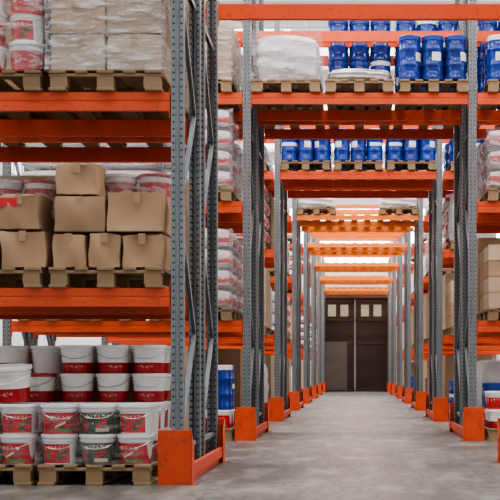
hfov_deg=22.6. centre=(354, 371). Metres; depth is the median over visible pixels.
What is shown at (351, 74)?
bag
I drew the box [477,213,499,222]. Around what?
beam
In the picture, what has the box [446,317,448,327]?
cardboard box
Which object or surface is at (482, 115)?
beam
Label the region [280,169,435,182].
beam
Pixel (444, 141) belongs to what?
beam
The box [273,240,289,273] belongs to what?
bag
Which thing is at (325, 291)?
beam
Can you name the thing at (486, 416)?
paint bucket
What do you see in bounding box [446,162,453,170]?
wooden pallet
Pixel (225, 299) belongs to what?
sack
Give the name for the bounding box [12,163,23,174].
window
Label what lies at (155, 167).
sack
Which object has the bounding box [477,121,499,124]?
beam
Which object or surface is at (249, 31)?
frame
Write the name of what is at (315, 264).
beam
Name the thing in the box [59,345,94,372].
paint bucket
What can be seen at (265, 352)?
beam
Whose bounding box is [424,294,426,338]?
cardboard box
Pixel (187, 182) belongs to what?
cardboard box
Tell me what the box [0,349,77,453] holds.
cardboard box
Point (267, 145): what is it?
window
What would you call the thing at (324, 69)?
ceiling
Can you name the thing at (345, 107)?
wooden pallet
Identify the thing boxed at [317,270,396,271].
beam
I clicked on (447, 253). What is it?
beam
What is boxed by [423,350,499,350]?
beam
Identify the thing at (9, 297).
beam
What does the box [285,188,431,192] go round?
beam
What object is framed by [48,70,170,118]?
wooden pallet
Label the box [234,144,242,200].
bag
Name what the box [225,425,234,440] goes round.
wooden pallet
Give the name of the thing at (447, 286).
cardboard box
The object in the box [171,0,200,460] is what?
frame
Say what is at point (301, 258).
cardboard box
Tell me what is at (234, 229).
beam
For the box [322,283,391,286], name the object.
beam
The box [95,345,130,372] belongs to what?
paint bucket
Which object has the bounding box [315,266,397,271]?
beam
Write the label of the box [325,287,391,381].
trim
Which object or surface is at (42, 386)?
paint bucket
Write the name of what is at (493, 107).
wooden pallet
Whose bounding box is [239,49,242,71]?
cardboard box
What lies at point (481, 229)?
beam
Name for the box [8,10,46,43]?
paint bucket
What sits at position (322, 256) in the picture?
beam
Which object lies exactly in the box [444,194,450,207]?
sack
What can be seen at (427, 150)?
drum
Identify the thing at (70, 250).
cardboard box
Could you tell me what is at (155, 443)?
paint bucket
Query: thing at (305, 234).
frame
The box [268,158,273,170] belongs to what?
bag
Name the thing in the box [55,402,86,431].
paint bucket
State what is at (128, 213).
cardboard box
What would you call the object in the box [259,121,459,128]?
beam
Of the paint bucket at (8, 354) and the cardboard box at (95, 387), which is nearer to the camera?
the paint bucket at (8, 354)
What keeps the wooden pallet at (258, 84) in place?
on the beam at (256, 98)
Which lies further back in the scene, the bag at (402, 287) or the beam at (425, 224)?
the bag at (402, 287)
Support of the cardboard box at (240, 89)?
on the wooden pallet at (224, 107)
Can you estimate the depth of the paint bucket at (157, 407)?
9.12 m
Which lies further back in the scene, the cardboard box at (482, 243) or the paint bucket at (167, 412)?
the cardboard box at (482, 243)
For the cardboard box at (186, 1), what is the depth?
10.12 m
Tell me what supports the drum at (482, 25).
on the drum at (480, 65)
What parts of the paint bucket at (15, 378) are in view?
lid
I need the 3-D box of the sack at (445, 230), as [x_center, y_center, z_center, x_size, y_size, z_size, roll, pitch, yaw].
[1.933,-2.485,21.480,0.763,0.235,0.535,0,0,0]
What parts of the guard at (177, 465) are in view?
plate, guard rail, plate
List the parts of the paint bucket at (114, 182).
lid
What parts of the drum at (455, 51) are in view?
lid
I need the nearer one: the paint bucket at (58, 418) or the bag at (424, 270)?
the paint bucket at (58, 418)
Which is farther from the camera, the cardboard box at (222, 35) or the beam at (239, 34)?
the beam at (239, 34)
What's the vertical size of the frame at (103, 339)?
6.600 m
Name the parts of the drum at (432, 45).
lid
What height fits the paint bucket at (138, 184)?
0.214 m
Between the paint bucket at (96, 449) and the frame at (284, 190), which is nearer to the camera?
the paint bucket at (96, 449)
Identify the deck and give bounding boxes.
[281,170,426,170]
[289,190,419,190]
[298,214,410,220]
[315,262,393,262]
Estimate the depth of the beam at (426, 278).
25.69 m
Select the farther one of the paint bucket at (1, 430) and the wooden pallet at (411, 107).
the wooden pallet at (411, 107)
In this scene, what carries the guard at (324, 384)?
on the floor
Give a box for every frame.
[2,143,31,345]
[32,335,55,345]
[101,337,117,344]
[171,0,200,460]
[201,0,217,456]
[243,0,256,417]
[257,0,263,425]
[274,21,282,396]
[283,125,286,410]
[292,190,298,391]
[299,190,300,401]
[303,213,307,387]
[308,220,309,396]
[311,237,314,385]
[315,238,316,392]
[317,241,319,383]
[320,256,320,383]
[321,256,323,382]
[324,259,324,382]
[388,258,390,382]
[392,257,392,383]
[393,241,395,383]
[397,238,397,385]
[398,237,401,385]
[404,233,405,396]
[406,213,410,387]
[414,204,416,402]
[417,190,422,391]
[429,190,432,410]
[433,21,441,396]
[454,0,460,424]
[461,0,476,425]
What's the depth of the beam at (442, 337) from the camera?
21.01 m
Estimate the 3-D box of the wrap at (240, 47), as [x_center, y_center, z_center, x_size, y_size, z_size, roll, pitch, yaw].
[-1.830,-3.744,14.930,0.830,0.700,1.133,0,0,0]
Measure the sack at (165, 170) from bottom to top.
0.235 m
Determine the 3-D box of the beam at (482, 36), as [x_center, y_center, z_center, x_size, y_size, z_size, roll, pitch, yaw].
[2.770,-4.155,15.407,2.696,0.210,0.058,0,0,0]
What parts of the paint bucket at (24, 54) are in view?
lid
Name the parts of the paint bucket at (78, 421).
lid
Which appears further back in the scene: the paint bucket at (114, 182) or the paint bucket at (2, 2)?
the paint bucket at (114, 182)
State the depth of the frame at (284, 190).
22.19 m
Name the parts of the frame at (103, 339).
post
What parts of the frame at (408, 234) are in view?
post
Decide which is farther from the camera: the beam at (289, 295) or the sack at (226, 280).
the beam at (289, 295)
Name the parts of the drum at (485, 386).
lid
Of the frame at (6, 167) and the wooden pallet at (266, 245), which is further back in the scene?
the wooden pallet at (266, 245)
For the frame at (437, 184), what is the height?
6.600 m
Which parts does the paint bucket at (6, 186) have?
lid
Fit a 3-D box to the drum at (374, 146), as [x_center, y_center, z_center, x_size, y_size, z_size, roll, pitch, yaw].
[0.323,-3.671,20.140,0.260,0.522,0.260,0,0,2]
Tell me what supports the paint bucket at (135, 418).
on the paint bucket at (134, 449)
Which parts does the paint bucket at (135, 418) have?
lid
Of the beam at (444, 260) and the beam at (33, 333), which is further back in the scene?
the beam at (444, 260)
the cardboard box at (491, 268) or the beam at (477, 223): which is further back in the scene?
the beam at (477, 223)
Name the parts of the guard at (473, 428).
plate, guard rail, plate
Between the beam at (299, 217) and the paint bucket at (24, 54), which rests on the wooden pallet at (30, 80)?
the paint bucket at (24, 54)
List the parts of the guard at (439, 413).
plate, guard rail, plate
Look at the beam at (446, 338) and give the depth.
20.06 m
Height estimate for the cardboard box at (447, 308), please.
0.184 m
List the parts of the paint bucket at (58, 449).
lid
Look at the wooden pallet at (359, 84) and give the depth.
14.38 m
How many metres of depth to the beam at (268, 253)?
20.06 m
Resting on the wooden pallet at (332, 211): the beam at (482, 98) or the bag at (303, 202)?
the bag at (303, 202)
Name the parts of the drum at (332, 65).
lid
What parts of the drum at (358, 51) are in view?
lid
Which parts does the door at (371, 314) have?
pane, pane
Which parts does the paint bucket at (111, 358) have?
lid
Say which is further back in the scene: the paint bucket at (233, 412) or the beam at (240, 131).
the beam at (240, 131)
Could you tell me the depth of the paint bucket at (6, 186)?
9.20 m
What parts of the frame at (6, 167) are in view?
post, post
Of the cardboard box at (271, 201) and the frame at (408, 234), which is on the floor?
the frame at (408, 234)
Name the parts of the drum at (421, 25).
lid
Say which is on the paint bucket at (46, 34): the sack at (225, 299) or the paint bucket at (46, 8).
the paint bucket at (46, 8)
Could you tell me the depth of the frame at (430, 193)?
22.19 m
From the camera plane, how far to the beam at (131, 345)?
22.21 m
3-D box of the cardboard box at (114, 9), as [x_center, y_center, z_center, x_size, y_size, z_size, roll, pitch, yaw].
[-1.565,-2.522,9.022,0.397,0.259,0.548,0,0,0]
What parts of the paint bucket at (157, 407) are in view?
lid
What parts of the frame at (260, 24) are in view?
post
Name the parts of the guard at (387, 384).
plate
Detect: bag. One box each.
[234,141,268,163]
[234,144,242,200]
[255,35,320,90]
[264,363,268,402]
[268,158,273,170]
[270,286,273,327]
[271,73,323,109]
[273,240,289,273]
[298,198,335,210]
[327,69,391,90]
[379,198,416,210]
[402,287,403,306]
[411,274,413,292]
[423,256,425,279]
[425,202,428,214]
[425,238,428,272]
[428,231,453,271]
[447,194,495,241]
[477,143,485,200]
[477,359,499,406]
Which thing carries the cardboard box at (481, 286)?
on the cardboard box at (482, 298)
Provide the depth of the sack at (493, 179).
14.40 m
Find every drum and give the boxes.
[218,365,232,409]
[232,365,234,408]
[281,128,296,161]
[298,128,313,161]
[314,139,329,161]
[328,21,348,61]
[328,61,347,72]
[334,128,349,161]
[349,21,369,62]
[349,61,369,68]
[350,139,366,161]
[367,128,382,161]
[370,21,390,62]
[370,61,390,72]
[386,139,402,161]
[395,21,415,61]
[395,62,412,92]
[398,43,413,88]
[399,35,420,80]
[403,128,418,161]
[416,21,436,30]
[419,128,435,161]
[421,43,441,88]
[422,35,443,80]
[438,21,457,30]
[443,43,455,89]
[444,35,466,80]
[444,143,448,170]
[450,139,453,161]
[450,380,453,402]
[477,21,496,62]
[477,61,484,92]
[482,383,499,425]
[484,42,499,87]
[487,35,499,80]
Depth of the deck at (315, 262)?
36.95 m
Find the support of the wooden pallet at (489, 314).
on the beam at (482, 326)
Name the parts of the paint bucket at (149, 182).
lid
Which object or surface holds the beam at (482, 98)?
attached to the frame at (468, 116)
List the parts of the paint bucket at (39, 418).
lid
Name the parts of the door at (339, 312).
pane, wicket door, pane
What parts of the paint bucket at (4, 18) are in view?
lid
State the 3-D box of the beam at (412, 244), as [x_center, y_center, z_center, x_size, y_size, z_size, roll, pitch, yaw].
[2.770,-3.175,31.343,2.696,0.210,0.058,0,0,0]
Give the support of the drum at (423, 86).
on the wooden pallet at (404, 86)
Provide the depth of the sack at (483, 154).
15.13 m
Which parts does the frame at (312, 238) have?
post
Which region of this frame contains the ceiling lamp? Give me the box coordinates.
[291,21,394,30]
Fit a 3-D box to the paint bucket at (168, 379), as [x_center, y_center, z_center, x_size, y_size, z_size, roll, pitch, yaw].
[-1.567,0.119,9.721,0.266,0.214,0.266,0,0,20]
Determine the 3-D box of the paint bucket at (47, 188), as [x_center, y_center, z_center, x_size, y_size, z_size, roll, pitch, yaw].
[-2.352,-1.317,9.300,0.266,0.214,0.266,0,0,7]
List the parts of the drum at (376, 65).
lid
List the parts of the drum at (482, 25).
lid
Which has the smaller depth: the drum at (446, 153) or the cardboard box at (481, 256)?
the cardboard box at (481, 256)
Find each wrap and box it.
[45,0,186,95]
[205,21,241,92]
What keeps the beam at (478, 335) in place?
attached to the frame at (457, 132)
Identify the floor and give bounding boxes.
[0,391,499,499]
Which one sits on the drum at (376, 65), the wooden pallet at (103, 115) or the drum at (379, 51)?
the drum at (379, 51)
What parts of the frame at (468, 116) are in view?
post, post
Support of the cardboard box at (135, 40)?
on the wooden pallet at (60, 80)
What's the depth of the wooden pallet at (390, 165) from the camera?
20.01 m
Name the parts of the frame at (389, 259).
post, post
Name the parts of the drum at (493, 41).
lid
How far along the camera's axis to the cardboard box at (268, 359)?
21.21 m
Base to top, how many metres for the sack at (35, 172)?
0.235 m
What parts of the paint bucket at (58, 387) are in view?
lid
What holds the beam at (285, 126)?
attached to the frame at (278, 187)
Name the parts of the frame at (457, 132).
post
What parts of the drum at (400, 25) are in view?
lid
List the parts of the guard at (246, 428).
plate, guard rail, plate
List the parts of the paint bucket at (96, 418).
lid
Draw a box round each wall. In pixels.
[0,163,111,345]
[146,193,499,363]
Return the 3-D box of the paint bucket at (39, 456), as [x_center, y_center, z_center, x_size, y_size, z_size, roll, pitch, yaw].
[-2.407,0.549,9.167,0.266,0.214,0.266,0,0,15]
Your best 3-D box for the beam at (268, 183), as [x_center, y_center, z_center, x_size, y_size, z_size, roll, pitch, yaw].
[-2.660,-3.175,21.037,2.696,0.210,0.058,0,0,0]
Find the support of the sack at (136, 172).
on the wooden pallet
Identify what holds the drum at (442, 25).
on the drum
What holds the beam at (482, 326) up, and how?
attached to the frame at (468, 116)
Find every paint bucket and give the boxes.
[0,0,6,13]
[0,12,8,43]
[0,42,8,72]
[0,179,23,195]
[0,346,29,363]
[0,363,31,402]
[0,403,4,431]
[0,403,37,433]
[0,433,37,464]
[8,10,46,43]
[8,40,46,72]
[11,0,44,12]
[16,402,46,431]
[23,179,57,209]
[24,374,56,401]
[30,346,62,372]
[31,373,64,400]
[35,432,43,461]
[40,403,78,433]
[41,433,78,464]
[44,0,50,22]
[44,22,52,52]
[44,52,50,78]
[51,209,56,234]
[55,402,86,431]
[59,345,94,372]
[59,374,94,401]
[79,403,116,433]
[79,433,116,464]
[92,346,98,372]
[92,402,122,431]
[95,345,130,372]
[95,374,130,401]
[105,173,137,197]
[117,403,154,433]
[117,433,154,464]
[128,346,134,372]
[129,402,160,431]
[131,345,166,372]
[131,374,166,401]
[136,180,139,192]
[138,173,170,198]
[138,373,170,400]
[152,432,157,460]
[158,402,166,429]
[163,401,170,428]
[164,346,170,372]
[218,410,232,427]
[231,409,234,426]
[484,391,487,408]
[485,409,488,426]
[487,391,499,409]
[487,410,499,427]
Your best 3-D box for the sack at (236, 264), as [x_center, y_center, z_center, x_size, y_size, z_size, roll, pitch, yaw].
[-1.829,-1.331,15.210,0.763,0.235,0.535,0,0,-1]
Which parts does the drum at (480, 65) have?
lid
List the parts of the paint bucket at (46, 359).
lid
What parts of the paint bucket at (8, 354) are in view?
lid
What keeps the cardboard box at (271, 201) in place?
on the wooden pallet
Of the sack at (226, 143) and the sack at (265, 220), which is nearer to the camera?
the sack at (226, 143)
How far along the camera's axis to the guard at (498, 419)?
10.94 m
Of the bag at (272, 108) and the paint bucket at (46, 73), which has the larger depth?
the bag at (272, 108)
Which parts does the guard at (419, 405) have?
plate, plate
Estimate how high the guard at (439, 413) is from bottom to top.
0.390 m
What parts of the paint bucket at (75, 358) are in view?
lid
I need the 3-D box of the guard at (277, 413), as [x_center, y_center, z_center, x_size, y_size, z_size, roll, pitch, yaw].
[-1.252,0.605,21.160,0.285,0.390,2.260,0,0,0]
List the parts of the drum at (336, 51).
lid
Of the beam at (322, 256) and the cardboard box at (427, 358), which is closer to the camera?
the cardboard box at (427, 358)
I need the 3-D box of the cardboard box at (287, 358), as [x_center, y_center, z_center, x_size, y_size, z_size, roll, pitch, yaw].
[-1.830,0.181,26.190,0.786,0.949,1.103,0,0,0]
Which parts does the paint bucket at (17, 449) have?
lid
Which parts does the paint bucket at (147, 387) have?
lid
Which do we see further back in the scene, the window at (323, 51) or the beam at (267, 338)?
the window at (323, 51)
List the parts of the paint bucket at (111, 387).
lid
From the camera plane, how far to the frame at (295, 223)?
25.70 m
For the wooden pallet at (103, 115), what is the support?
on the beam at (2, 139)
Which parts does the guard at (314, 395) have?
plate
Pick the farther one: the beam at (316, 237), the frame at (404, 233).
the beam at (316, 237)
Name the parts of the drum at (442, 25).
lid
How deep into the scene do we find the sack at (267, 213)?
20.72 m
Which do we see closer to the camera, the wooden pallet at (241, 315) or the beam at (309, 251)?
the wooden pallet at (241, 315)
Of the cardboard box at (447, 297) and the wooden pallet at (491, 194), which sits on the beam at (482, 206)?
the wooden pallet at (491, 194)
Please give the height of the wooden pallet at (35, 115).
0.144 m
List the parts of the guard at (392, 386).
plate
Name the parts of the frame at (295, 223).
post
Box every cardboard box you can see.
[0,175,55,181]
[0,194,52,233]
[0,230,52,269]
[0,243,1,269]
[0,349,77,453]
[1,0,87,118]
[51,0,108,38]
[51,34,107,87]
[52,233,94,269]
[54,196,109,234]
[55,162,105,196]
[78,348,188,453]
[88,0,188,118]
[88,233,123,269]
[106,0,170,49]
[106,192,170,236]
[107,34,170,86]
[122,233,170,270]
[137,175,188,266]
[162,0,170,16]
[205,20,234,50]
[205,40,234,69]
[205,349,242,423]
[206,60,234,89]
[218,84,242,109]
[235,36,238,60]
[235,53,238,78]
[235,72,238,92]
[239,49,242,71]
[239,66,242,89]
[240,267,269,327]
[264,355,273,402]
[266,192,273,248]
[287,305,291,341]
[287,358,287,394]
[288,358,290,391]
[291,361,301,387]
[301,258,301,291]
[402,323,403,350]
[402,363,403,385]
[411,315,411,346]
[411,362,413,375]
[412,308,413,343]
[423,305,423,342]
[423,360,426,391]
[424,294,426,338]
[427,292,428,336]
[427,358,428,394]
[442,273,453,329]
[442,355,490,409]
[446,283,448,295]
[446,294,448,305]
[446,305,448,317]
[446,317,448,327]
[449,280,453,292]
[449,292,453,304]
[449,303,453,315]
[449,315,453,326]
[477,238,499,312]
[479,250,483,267]
[479,265,484,282]
[479,280,483,297]
[480,296,483,311]
[484,245,499,263]
[484,261,499,278]
[484,276,499,294]
[484,292,499,309]
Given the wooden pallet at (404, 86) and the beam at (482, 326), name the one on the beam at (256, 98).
the wooden pallet at (404, 86)
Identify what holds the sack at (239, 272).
on the sack at (239, 290)
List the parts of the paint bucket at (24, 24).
lid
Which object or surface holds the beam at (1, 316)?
attached to the frame
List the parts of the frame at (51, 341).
post, post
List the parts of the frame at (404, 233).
post, post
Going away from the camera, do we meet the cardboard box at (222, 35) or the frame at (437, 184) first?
the cardboard box at (222, 35)
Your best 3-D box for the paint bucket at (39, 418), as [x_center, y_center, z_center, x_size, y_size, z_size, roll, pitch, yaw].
[-2.407,0.334,9.167,0.266,0.214,0.266,0,0,-3]
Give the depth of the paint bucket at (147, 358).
9.34 m
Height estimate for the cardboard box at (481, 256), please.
0.184 m
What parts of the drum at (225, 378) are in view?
lid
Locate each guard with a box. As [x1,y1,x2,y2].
[158,418,229,484]
[235,403,271,440]
[269,395,292,421]
[288,390,305,410]
[301,387,313,403]
[310,385,317,398]
[317,383,322,394]
[323,382,327,392]
[385,382,391,392]
[390,383,396,394]
[395,385,403,398]
[400,387,413,403]
[409,390,427,410]
[423,395,447,421]
[446,403,484,440]
[492,418,499,462]
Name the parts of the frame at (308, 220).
post, post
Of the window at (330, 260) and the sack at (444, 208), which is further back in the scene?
the window at (330, 260)
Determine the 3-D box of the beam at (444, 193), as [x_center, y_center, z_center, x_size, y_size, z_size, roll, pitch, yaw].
[2.770,-3.175,22.237,2.696,0.210,0.058,0,0,0]
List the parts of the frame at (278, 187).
post, post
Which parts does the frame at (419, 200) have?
post, post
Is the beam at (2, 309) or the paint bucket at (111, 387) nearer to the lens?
the paint bucket at (111, 387)
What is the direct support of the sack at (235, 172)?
on the sack at (236, 191)
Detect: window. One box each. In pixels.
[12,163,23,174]
[236,29,393,55]
[264,134,444,147]
[290,207,302,261]
[320,220,390,272]
[403,207,424,262]
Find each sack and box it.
[21,170,54,174]
[22,163,92,170]
[26,143,84,146]
[93,163,163,171]
[100,143,148,146]
[106,170,157,174]
[158,163,170,173]
[165,150,233,171]
[166,170,234,189]
[167,129,234,151]
[205,109,233,131]
[205,228,233,248]
[205,249,234,268]
[205,289,233,308]
[218,269,234,288]
[218,294,238,309]
[219,181,238,195]
[219,275,238,291]
[222,255,238,271]
[223,235,239,252]
[229,145,237,159]
[230,122,238,140]
[230,160,238,178]
[231,260,242,275]
[231,279,242,294]
[232,229,266,239]
[232,241,242,257]
[236,282,242,296]
[236,297,242,311]
[264,190,269,202]
[264,199,266,211]
[264,204,269,216]
[264,214,266,226]
[264,218,269,230]
[442,199,447,211]
[442,213,447,224]
[443,222,448,234]
[443,236,448,246]
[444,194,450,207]
[444,209,448,220]
[479,140,489,159]
[480,161,489,178]
[480,179,499,196]
[484,130,499,151]
[485,150,499,171]
[485,171,499,189]
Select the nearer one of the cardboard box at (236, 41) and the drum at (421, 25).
the cardboard box at (236, 41)
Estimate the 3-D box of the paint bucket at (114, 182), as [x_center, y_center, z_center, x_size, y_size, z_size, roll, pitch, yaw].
[-1.760,-1.364,9.300,0.266,0.214,0.266,0,0,-7]
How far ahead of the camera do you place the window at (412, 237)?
51.33 m
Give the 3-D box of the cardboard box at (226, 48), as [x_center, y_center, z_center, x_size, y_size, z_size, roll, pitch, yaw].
[-1.633,-3.739,14.655,0.386,0.229,0.527,0,0,0]
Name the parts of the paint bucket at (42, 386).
lid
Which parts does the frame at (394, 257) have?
post, post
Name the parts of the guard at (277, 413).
plate, guard rail, plate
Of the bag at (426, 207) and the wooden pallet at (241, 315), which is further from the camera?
the bag at (426, 207)
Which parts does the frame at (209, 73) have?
post, post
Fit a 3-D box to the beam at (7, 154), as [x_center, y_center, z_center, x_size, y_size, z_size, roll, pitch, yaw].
[-2.660,-1.911,10.977,2.696,0.210,0.058,0,0,0]
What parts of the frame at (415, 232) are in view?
post, post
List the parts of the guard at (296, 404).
plate, plate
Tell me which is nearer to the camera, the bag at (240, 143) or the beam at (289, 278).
the bag at (240, 143)
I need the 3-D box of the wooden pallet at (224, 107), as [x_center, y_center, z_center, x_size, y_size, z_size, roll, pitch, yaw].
[-1.830,-3.322,16.130,0.800,0.144,1.120,0,0,0]
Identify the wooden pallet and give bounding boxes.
[0,70,73,118]
[0,112,100,146]
[0,267,49,287]
[0,455,43,484]
[17,319,89,320]
[37,455,157,484]
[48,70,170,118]
[49,267,170,287]
[90,319,162,320]
[100,107,188,146]
[141,280,186,295]
[163,308,239,320]
[186,313,242,320]
[205,79,239,109]
[218,105,242,128]
[218,188,239,200]
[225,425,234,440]
[238,240,270,248]
[252,79,322,109]
[264,105,324,128]
[264,162,269,170]
[264,326,270,334]
[267,269,288,275]
[281,161,330,170]
[297,207,335,220]
[325,79,393,109]
[329,105,389,128]
[333,161,382,170]
[379,207,417,220]
[385,161,435,170]
[393,105,453,128]
[396,79,467,109]
[426,269,453,275]
[445,240,453,248]
[445,326,453,334]
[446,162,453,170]
[477,105,499,128]
[479,79,499,109]
[479,188,499,200]
[479,308,499,320]
[485,426,496,440]
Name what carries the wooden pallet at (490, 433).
on the floor
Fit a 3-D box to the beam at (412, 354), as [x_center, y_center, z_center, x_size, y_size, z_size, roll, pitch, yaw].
[2.770,-0.521,33.497,2.696,0.210,0.058,0,0,0]
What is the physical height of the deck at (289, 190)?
0.016 m
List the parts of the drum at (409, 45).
lid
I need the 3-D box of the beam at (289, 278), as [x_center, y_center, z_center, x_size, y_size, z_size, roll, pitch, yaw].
[-2.660,-1.911,25.713,2.696,0.210,0.058,0,0,0]
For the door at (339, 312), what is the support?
in the wall at (339, 201)
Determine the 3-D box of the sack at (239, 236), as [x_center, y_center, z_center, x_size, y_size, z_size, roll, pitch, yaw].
[-1.838,-2.248,20.280,0.763,0.235,0.535,0,0,0]
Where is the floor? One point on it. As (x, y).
(343, 445)
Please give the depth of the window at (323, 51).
28.92 m
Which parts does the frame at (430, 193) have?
post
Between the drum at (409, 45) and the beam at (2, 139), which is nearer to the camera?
the beam at (2, 139)
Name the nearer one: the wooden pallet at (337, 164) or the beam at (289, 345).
the wooden pallet at (337, 164)
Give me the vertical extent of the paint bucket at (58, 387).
0.214 m
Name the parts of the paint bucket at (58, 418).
lid, handle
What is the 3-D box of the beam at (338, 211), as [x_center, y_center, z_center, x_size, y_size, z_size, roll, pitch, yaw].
[0.055,-4.155,32.297,2.526,0.210,0.058,0,0,0]
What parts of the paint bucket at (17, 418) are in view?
lid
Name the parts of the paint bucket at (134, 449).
lid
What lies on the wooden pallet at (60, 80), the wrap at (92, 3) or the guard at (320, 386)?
the wrap at (92, 3)
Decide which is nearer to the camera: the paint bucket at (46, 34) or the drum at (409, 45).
the paint bucket at (46, 34)
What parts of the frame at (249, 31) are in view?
post, post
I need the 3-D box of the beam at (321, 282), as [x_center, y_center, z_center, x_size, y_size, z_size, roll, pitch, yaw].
[0.055,-3.175,43.803,2.526,0.210,0.058,0,0,0]
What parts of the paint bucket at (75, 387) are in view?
lid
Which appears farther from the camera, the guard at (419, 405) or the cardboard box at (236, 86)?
the guard at (419, 405)
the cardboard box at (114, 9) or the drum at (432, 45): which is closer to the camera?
the cardboard box at (114, 9)
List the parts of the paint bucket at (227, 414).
lid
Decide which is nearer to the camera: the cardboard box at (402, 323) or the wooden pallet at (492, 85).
the wooden pallet at (492, 85)
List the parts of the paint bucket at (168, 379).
lid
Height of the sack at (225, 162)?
0.235 m
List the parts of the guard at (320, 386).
plate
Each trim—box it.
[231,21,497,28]
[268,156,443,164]
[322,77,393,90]
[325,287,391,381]
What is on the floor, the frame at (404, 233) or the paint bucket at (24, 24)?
the frame at (404, 233)
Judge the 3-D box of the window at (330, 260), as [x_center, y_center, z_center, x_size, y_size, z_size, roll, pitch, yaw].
[0.000,-5.450,51.285,3.000,2.700,0.110,0,0,0]
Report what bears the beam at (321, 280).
attached to the frame at (318, 257)
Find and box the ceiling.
[206,0,499,192]
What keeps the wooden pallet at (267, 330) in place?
on the beam at (267, 338)
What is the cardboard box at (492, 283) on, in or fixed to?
on the cardboard box at (491, 299)
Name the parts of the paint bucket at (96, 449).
lid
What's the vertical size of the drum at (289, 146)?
0.522 m
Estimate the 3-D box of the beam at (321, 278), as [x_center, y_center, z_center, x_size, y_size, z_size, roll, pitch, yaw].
[0.055,-3.175,42.603,2.526,0.210,0.058,0,0,0]
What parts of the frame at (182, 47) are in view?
post, post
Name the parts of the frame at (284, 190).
post, post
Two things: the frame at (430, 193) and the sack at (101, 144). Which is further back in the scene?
the frame at (430, 193)
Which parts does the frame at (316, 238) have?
post, post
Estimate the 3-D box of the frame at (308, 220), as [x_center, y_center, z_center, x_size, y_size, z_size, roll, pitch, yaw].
[-1.260,-1.850,33.020,0.100,5.300,1.006,0,0,0]
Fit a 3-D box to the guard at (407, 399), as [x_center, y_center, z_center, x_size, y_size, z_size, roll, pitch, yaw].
[1.363,0.605,32.420,0.285,0.390,2.260,0,0,0]
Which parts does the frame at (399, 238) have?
post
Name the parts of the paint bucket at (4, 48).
lid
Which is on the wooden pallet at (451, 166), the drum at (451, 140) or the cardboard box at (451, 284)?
the drum at (451, 140)
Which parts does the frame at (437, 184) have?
post, post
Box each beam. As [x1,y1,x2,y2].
[0,88,170,118]
[0,116,188,141]
[0,137,186,142]
[0,144,206,166]
[0,284,170,313]
[0,296,188,318]
[0,305,206,324]
[0,313,186,314]
[10,318,242,335]
[32,332,241,338]
[55,335,242,340]
[107,335,273,344]
[118,343,273,344]
[131,345,273,345]
[185,342,291,351]
[205,1,206,25]
[205,91,242,108]
[205,199,242,216]
[205,213,242,222]
[205,223,242,224]
[205,225,242,233]
[218,1,499,25]
[224,110,242,120]
[233,121,242,124]
[235,31,242,42]
[235,136,273,143]
[237,129,242,138]
[241,258,273,262]
[251,20,467,24]
[251,90,467,108]
[258,30,460,42]
[258,109,460,124]
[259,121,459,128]
[264,171,273,179]
[264,180,273,187]
[264,249,273,257]
[264,264,273,268]
[264,348,302,353]
[265,128,453,141]
[270,275,291,284]
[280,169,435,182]
[284,125,432,128]
[284,180,432,190]
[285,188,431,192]
[287,214,291,223]
[287,293,302,298]
[288,190,428,200]
[297,214,418,223]
[299,221,415,225]
[299,226,415,230]
[301,227,413,235]
[307,243,406,246]
[309,232,404,232]
[309,247,405,253]
[309,251,404,251]
[310,233,403,239]
[310,252,403,257]
[312,209,402,213]
[314,139,385,143]
[314,262,398,268]
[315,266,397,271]
[316,237,397,237]
[316,269,397,269]
[317,43,397,47]
[317,238,396,240]
[317,255,396,255]
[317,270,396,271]
[320,56,393,65]
[320,277,392,279]
[321,280,392,284]
[321,282,391,282]
[322,256,391,259]
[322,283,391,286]
[324,276,388,276]
[324,288,388,290]
[325,291,387,292]
[325,293,386,294]
[335,205,379,208]
[411,242,425,249]
[411,292,426,300]
[411,347,499,355]
[412,354,499,354]
[423,221,444,226]
[423,228,443,232]
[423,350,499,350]
[424,215,442,221]
[424,276,442,282]
[424,343,499,349]
[442,125,494,128]
[442,139,448,143]
[442,180,453,187]
[442,191,453,197]
[442,255,453,262]
[442,264,453,268]
[442,337,499,344]
[442,345,499,345]
[443,171,453,179]
[443,249,453,257]
[443,335,499,342]
[477,31,499,42]
[477,90,499,108]
[477,110,499,120]
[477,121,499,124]
[477,129,499,138]
[477,199,499,216]
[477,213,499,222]
[477,223,499,224]
[477,225,499,233]
[477,318,499,335]
[477,335,499,336]
[478,332,499,334]
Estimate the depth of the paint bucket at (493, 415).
14.41 m
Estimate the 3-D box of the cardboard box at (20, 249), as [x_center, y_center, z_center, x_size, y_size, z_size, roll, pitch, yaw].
[-2.348,-0.874,8.940,0.345,0.267,0.389,0,0,-1]
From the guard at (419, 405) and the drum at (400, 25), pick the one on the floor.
the guard at (419, 405)
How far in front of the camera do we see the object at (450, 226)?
20.19 m
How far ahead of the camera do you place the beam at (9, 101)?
8.80 m
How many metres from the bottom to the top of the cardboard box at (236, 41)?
0.229 m
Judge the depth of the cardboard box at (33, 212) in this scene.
8.76 m
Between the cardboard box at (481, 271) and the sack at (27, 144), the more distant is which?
the cardboard box at (481, 271)
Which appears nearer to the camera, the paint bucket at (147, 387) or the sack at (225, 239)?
the paint bucket at (147, 387)
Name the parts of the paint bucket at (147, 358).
lid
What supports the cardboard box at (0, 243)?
on the wooden pallet at (10, 277)
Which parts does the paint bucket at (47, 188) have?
lid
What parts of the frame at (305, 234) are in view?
post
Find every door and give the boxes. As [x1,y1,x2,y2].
[325,298,354,390]
[355,298,387,390]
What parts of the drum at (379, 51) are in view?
lid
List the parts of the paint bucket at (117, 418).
lid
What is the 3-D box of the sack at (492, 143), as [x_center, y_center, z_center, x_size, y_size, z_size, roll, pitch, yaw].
[1.933,-2.721,14.650,0.763,0.235,0.535,0,0,1]
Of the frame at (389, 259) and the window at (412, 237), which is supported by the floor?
the frame at (389, 259)
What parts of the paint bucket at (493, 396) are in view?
lid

